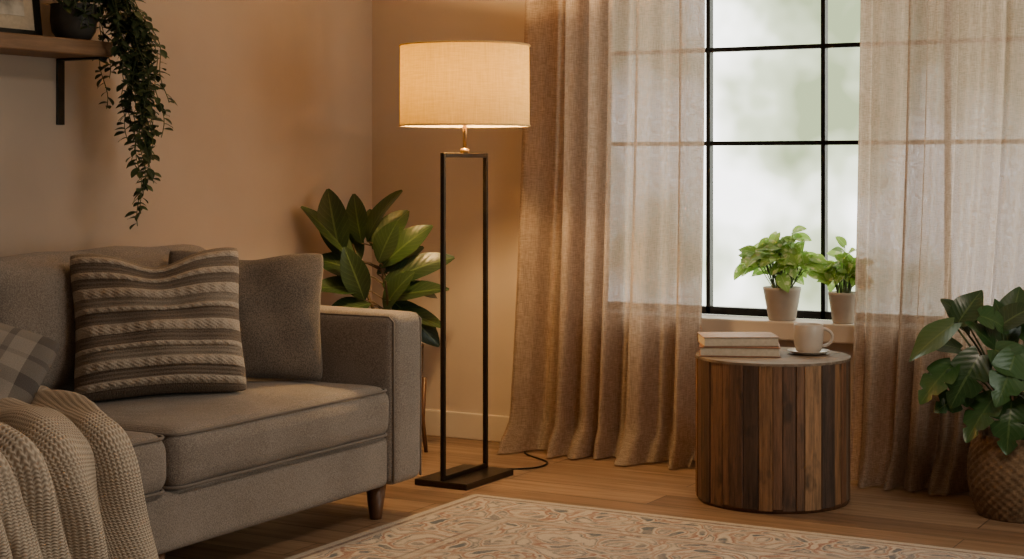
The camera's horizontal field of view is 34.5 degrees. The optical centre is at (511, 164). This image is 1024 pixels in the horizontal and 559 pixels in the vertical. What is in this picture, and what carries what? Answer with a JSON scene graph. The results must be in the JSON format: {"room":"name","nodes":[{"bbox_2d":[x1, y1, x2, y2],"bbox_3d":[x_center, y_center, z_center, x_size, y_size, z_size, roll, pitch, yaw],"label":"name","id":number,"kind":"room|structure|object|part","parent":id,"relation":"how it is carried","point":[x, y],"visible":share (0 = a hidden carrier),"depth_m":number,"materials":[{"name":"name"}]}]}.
{"room":"living room","nodes":[
{"label":"living room","id":0,"kind":"room"},
{"bbox_2d":[0,0,371,308],"bbox_3d":[-2.509,-0.175,3.995,0.200,2.650,7.800,0,0,29],"label":"wall","id":1,"kind":"structure","parent":0,"point":[272,112],"depth_m":6.23,"materials":[{"name":"paint"}]},
{"bbox_2d":[0,32,112,124],"bbox_3d":[-1.773,-0.271,4.881,0.215,0.272,1.465,0,0,29],"label":"wall shelf","id":2,"kind":"object","parent":1,"relation":"attached to","point":[63,49],"visible":0.97,"depth_m":5.33,"materials":[{"name":"brown wood"}]},
{"bbox_2d":[0,0,42,35],"bbox_3d":[-1.651,-0.637,5.193,0.074,0.459,0.400,0,0,29],"label":"picture frame","id":3,"kind":"object","parent":2,"relation":"on","point":[16,16],"visible":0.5,"depth_m":5.29,"materials":[{"name":"black metal"}]},
{"bbox_2d":[0,0,24,15],"bbox_3d":[-1.650,-0.637,5.193,0.041,0.318,0.270,0,0,29],"label":"print","id":4,"kind":"object","parent":3,"relation":"attached to","point":[7,7],"depth_m":5.26},
{"bbox_2d":[44,0,176,228],"bbox_3d":[-1.306,-0.201,5.481,0.427,0.831,0.432,0,0,29],"label":"trailing plant","id":5,"kind":"object","parent":2,"relation":"on","point":[73,19],"visible":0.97,"depth_m":5.46,"materials":[{"name":"green plant"}]},
{"bbox_3d":[-1.443,-0.468,5.432,0.154,0.120,0.154,0,0,29],"label":"pot","id":6,"kind":"part","parent":5,"relation":"part of","materials":[{"name":"black ceramic"}]},
{"bbox_2d":[165,435,1023,558],"bbox_3d":[-0.069,1.200,2.623,5.800,0.100,7.800,0,0,29],"label":"floor","id":7,"kind":"structure","parent":0,"point":[897,514],"depth_m":5.54,"materials":[{"name":"brown wood"}]},
{"bbox_2d":[0,244,420,558],"bbox_3d":[-1.347,0.704,4.652,1.057,0.891,2.504,0,0,29],"label":"sofa","id":8,"kind":"object","parent":7,"relation":"on","point":[212,465],"visible":0.56,"depth_m":4.91,"materials":[{"name":"fabric"}]},
{"bbox_2d":[0,323,58,403],"bbox_3d":[-1.492,0.550,4.375,0.534,0.417,0.250,0,0,-3],"label":"throw pillow","id":9,"kind":"object","parent":8,"relation":"on","point":[26,357],"visible":0.71,"depth_m":4.39,"materials":[{"name":"fabric"}]},
{"bbox_2d":[0,385,158,558],"bbox_3d":[-1.259,0.862,4.222,0.773,0.536,0.990,0,0,29],"label":"knit throw blanket","id":10,"kind":"object","parent":8,"relation":"on","point":[71,486],"visible":0.98,"depth_m":3.96,"materials":[{"name":"beige fabric"}]},
{"bbox_2d":[0,244,205,391],"bbox_3d":[-1.309,0.491,5.239,0.314,0.461,1.065,0,0,29],"label":"cushion","id":11,"kind":"object","parent":8,"relation":"on","point":[36,296],"depth_m":4.91,"materials":[{"name":"fabric"}]},
{"bbox_2d":[124,430,165,494],"bbox_3d":[-1.451,0.795,4.099,0.692,0.212,1.064,0,0,29],"label":"seat cushion","id":12,"kind":"object","parent":8,"relation":"on","point":[149,448],"depth_m":4.33,"materials":[{"name":"fabric"}]},
{"bbox_2d":[70,247,245,401],"bbox_3d":[-1.070,0.478,4.990,0.517,0.448,0.273,0,0,-16],"label":"knit pillow","id":13,"kind":"object","parent":8,"relation":"on","point":[173,328],"visible":0.97,"depth_m":4.91,"materials":[{"name":"fabric"}]},
{"bbox_2d":[94,378,388,489],"bbox_3d":[-0.928,0.795,5.026,0.692,0.212,1.062,0,0,29],"label":"seat cushion","id":14,"kind":"object","parent":8,"relation":"on","point":[271,430],"depth_m":4.82,"materials":[{"name":"fabric"}]},
{"bbox_2d":[168,250,322,380],"bbox_3d":[-0.862,0.487,5.343,0.514,0.420,0.219,0,0,-13],"label":"throw pillow","id":15,"kind":"object","parent":8,"relation":"on","point":[280,296],"visible":0.56,"depth_m":5.30,"materials":[{"name":"fabric"}]},
{"bbox_3d":[-0.787,0.762,5.660,1.043,0.571,0.196,0,0,29],"label":"arm","id":16,"kind":"part","parent":8,"relation":"part of","materials":[{"name":"fabric"}]},
{"bbox_2d":[300,189,454,451],"bbox_3d":[-0.541,0.623,6.650,0.622,1.055,0.326,0,0,-5],"label":"rubber plant","id":17,"kind":"object","parent":7,"relation":"on","point":[397,249],"visible":0.52,"depth_m":6.62,"materials":[{"name":"green plant"}]},
{"bbox_3d":[-0.503,0.858,6.654,0.300,0.265,0.300,0,0,29],"label":"pot","id":18,"kind":"part","parent":17,"relation":"part of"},
{"bbox_2d":[399,40,547,490],"bbox_3d":[-0.048,0.356,6.246,0.482,1.589,0.990,0,0,29],"label":"floor lamp","id":19,"kind":"object","parent":7,"relation":"on","point":[464,84],"visible":0.98,"depth_m":5.87,"materials":[{"name":"brown metal"}]},
{"bbox_3d":[-0.172,0.542,6.024,0.016,1.172,0.316,0,0,29],"label":"frame","id":20,"kind":"part","parent":19,"relation":"part of","materials":[{"name":"brown metal"}]},
{"bbox_3d":[-0.122,-0.235,5.996,0.351,0.383,0.406,0,0,29],"label":"stem","id":21,"kind":"part","parent":19,"relation":"part of","materials":[{"name":"gold metal"}]},
{"bbox_3d":[-0.172,-0.289,6.024,0.474,0.292,0.474,0,0,29],"label":"lamp shade","id":22,"kind":"part","parent":19,"relation":"part of","materials":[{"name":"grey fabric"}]},
{"bbox_3d":[-0.172,-0.289,6.024,0.482,0.298,0.482,0,0,29],"label":"shade trim","id":23,"kind":"part","parent":19,"relation":"part of","materials":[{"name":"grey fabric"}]},
{"bbox_3d":[0.078,1.136,6.429,0.161,0.031,0.605,0,0,13],"label":"cord","id":24,"kind":"part","parent":19,"relation":"part of","materials":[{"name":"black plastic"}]},
{"bbox_2d":[285,494,1023,558],"bbox_3d":[0.262,1.143,3.660,2.700,0.011,3.200,0,0,29],"label":"area rug","id":25,"kind":"object","parent":7,"relation":"on","point":[475,526],"visible":1,"depth_m":5.01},
{"bbox_2d":[695,347,850,513],"bbox_3d":[0.899,0.902,5.690,0.529,0.495,0.529,0,0,29],"label":"drum side table","id":26,"kind":"object","parent":7,"relation":"on","point":[772,435],"visible":0.85,"depth_m":5.46,"materials":[{"name":"brown wood"}]},
{"bbox_2d":[697,332,780,357],"bbox_3d":[0.786,0.621,5.723,0.286,0.066,0.208,0,0,6],"label":"books","id":27,"kind":"object","parent":26,"relation":"on","point":[712,344],"visible":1,"depth_m":5.64,"materials":[{"name":"beige paper"}]},
{"bbox_2d":[787,323,833,354],"bbox_3d":[1.029,0.603,5.711,0.151,0.104,0.146,0,0,29],"label":"coffee mug","id":28,"kind":"object","parent":26,"relation":"on","point":[808,337],"visible":1,"depth_m":5.67,"materials":[{"name":"white ceramic"}]},
{"bbox_2d":[909,286,1023,523],"bbox_3d":[1.613,0.780,5.418,0.515,0.740,0.434,0,0,29],"label":"potted plant","id":29,"kind":"object","parent":7,"relation":"on","point":[995,462],"visible":1,"depth_m":5.33,"materials":[{"name":"plant"}]},
{"bbox_2d":[967,426,1023,523],"bbox_3d":[1.680,1.015,5.425,0.356,0.270,0.356,0,0,29],"label":"basket","id":30,"kind":"object","parent":7,"relation":"on","point":[995,462],"depth_m":5.31,"materials":[{"name":"brown wicker"}]},
{"bbox_2d":[372,0,853,439],"bbox_3d":[1.794,-0.175,5.935,5.400,2.650,0.200,0,0,29],"label":"wall","id":31,"kind":"structure","parent":0,"point":[406,159],"depth_m":6.95,"materials":[{"name":"paint"}]},
{"bbox_2d":[421,409,694,460],"bbox_3d":[1.741,1.095,5.840,5.400,0.110,0.016,0,0,29],"label":"baseboard","id":32,"kind":"structure","parent":31,"relation":"attached to","point":[462,425],"depth_m":6.92,"materials":[{"name":"beige paint"}]},
{"bbox_2d":[702,314,853,343],"bbox_3d":[1.146,0.625,6.230,2.000,0.070,0.160,0,0,29],"label":"trim","id":33,"kind":"structure","parent":31,"relation":"attached to","point":[843,333],"depth_m":6.25,"materials":[{"name":"beige paint"}]},
{"bbox_2d":[763,286,800,320],"bbox_3d":[1.027,0.526,6.274,0.144,0.125,0.144,0,0,29],"label":"pot","id":34,"kind":"object","parent":33,"relation":"on","point":[782,302],"depth_m":6.22,"materials":[{"name":"ceramic"}]},
{"bbox_2d":[733,225,834,320],"bbox_3d":[1.027,0.408,6.246,0.415,0.361,0.194,0,0,29],"label":"potted plant","id":35,"kind":"object","parent":33,"relation":"on","point":[791,264],"visible":1,"depth_m":6.23,"materials":[{"name":"plant"}]},
{"bbox_2d":[817,236,855,323],"bbox_3d":[1.240,0.427,6.152,0.225,0.324,0.117,0,0,29],"label":"pothos","id":36,"kind":"object","parent":33,"relation":"on","point":[842,300],"visible":0.77,"depth_m":6.13,"materials":[{"name":"plant"}]},
{"bbox_2d":[828,291,854,323],"bbox_3d":[1.236,0.531,6.157,0.112,0.115,0.112,0,0,29],"label":"pot","id":37,"kind":"object","parent":33,"relation":"on","point":[842,303],"depth_m":6.12,"materials":[{"name":"ceramic"}]},
{"bbox_2d":[702,0,859,319],"bbox_3d":[1.194,-0.295,6.315,1.920,1.770,0.035,0,0,29],"label":"frame","id":38,"kind":"object","parent":31,"relation":"attached to","point":[824,314],"visible":0.48,"depth_m":6.45,"materials":[{"name":"black metal"}]},
{"bbox_3d":[1.078,-1.330,6.140,2.910,0.080,0.145,0,0,29],"label":"curtain rod","id":39,"kind":"object","parent":31,"relation":"attached to","visible":0},
{"bbox_2d":[496,0,704,468],"bbox_3d":[0.326,-0.084,6.451,0.870,2.452,0.238,0,0,29],"label":"linen curtain","id":40,"kind":"object","parent":39,"relation":"hanging from","point":[608,310],"visible":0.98,"depth_m":6.46,"materials":[{"name":"beige fabric"}]},
{"bbox_2d":[850,0,1023,496],"bbox_3d":[1.559,-0.084,5.770,0.799,2.452,0.223,0,0,29],"label":"linen curtain","id":41,"kind":"object","parent":39,"relation":"hanging from","point":[940,188],"visible":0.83,"depth_m":5.83,"materials":[{"name":"beige fabric"}]}
]}

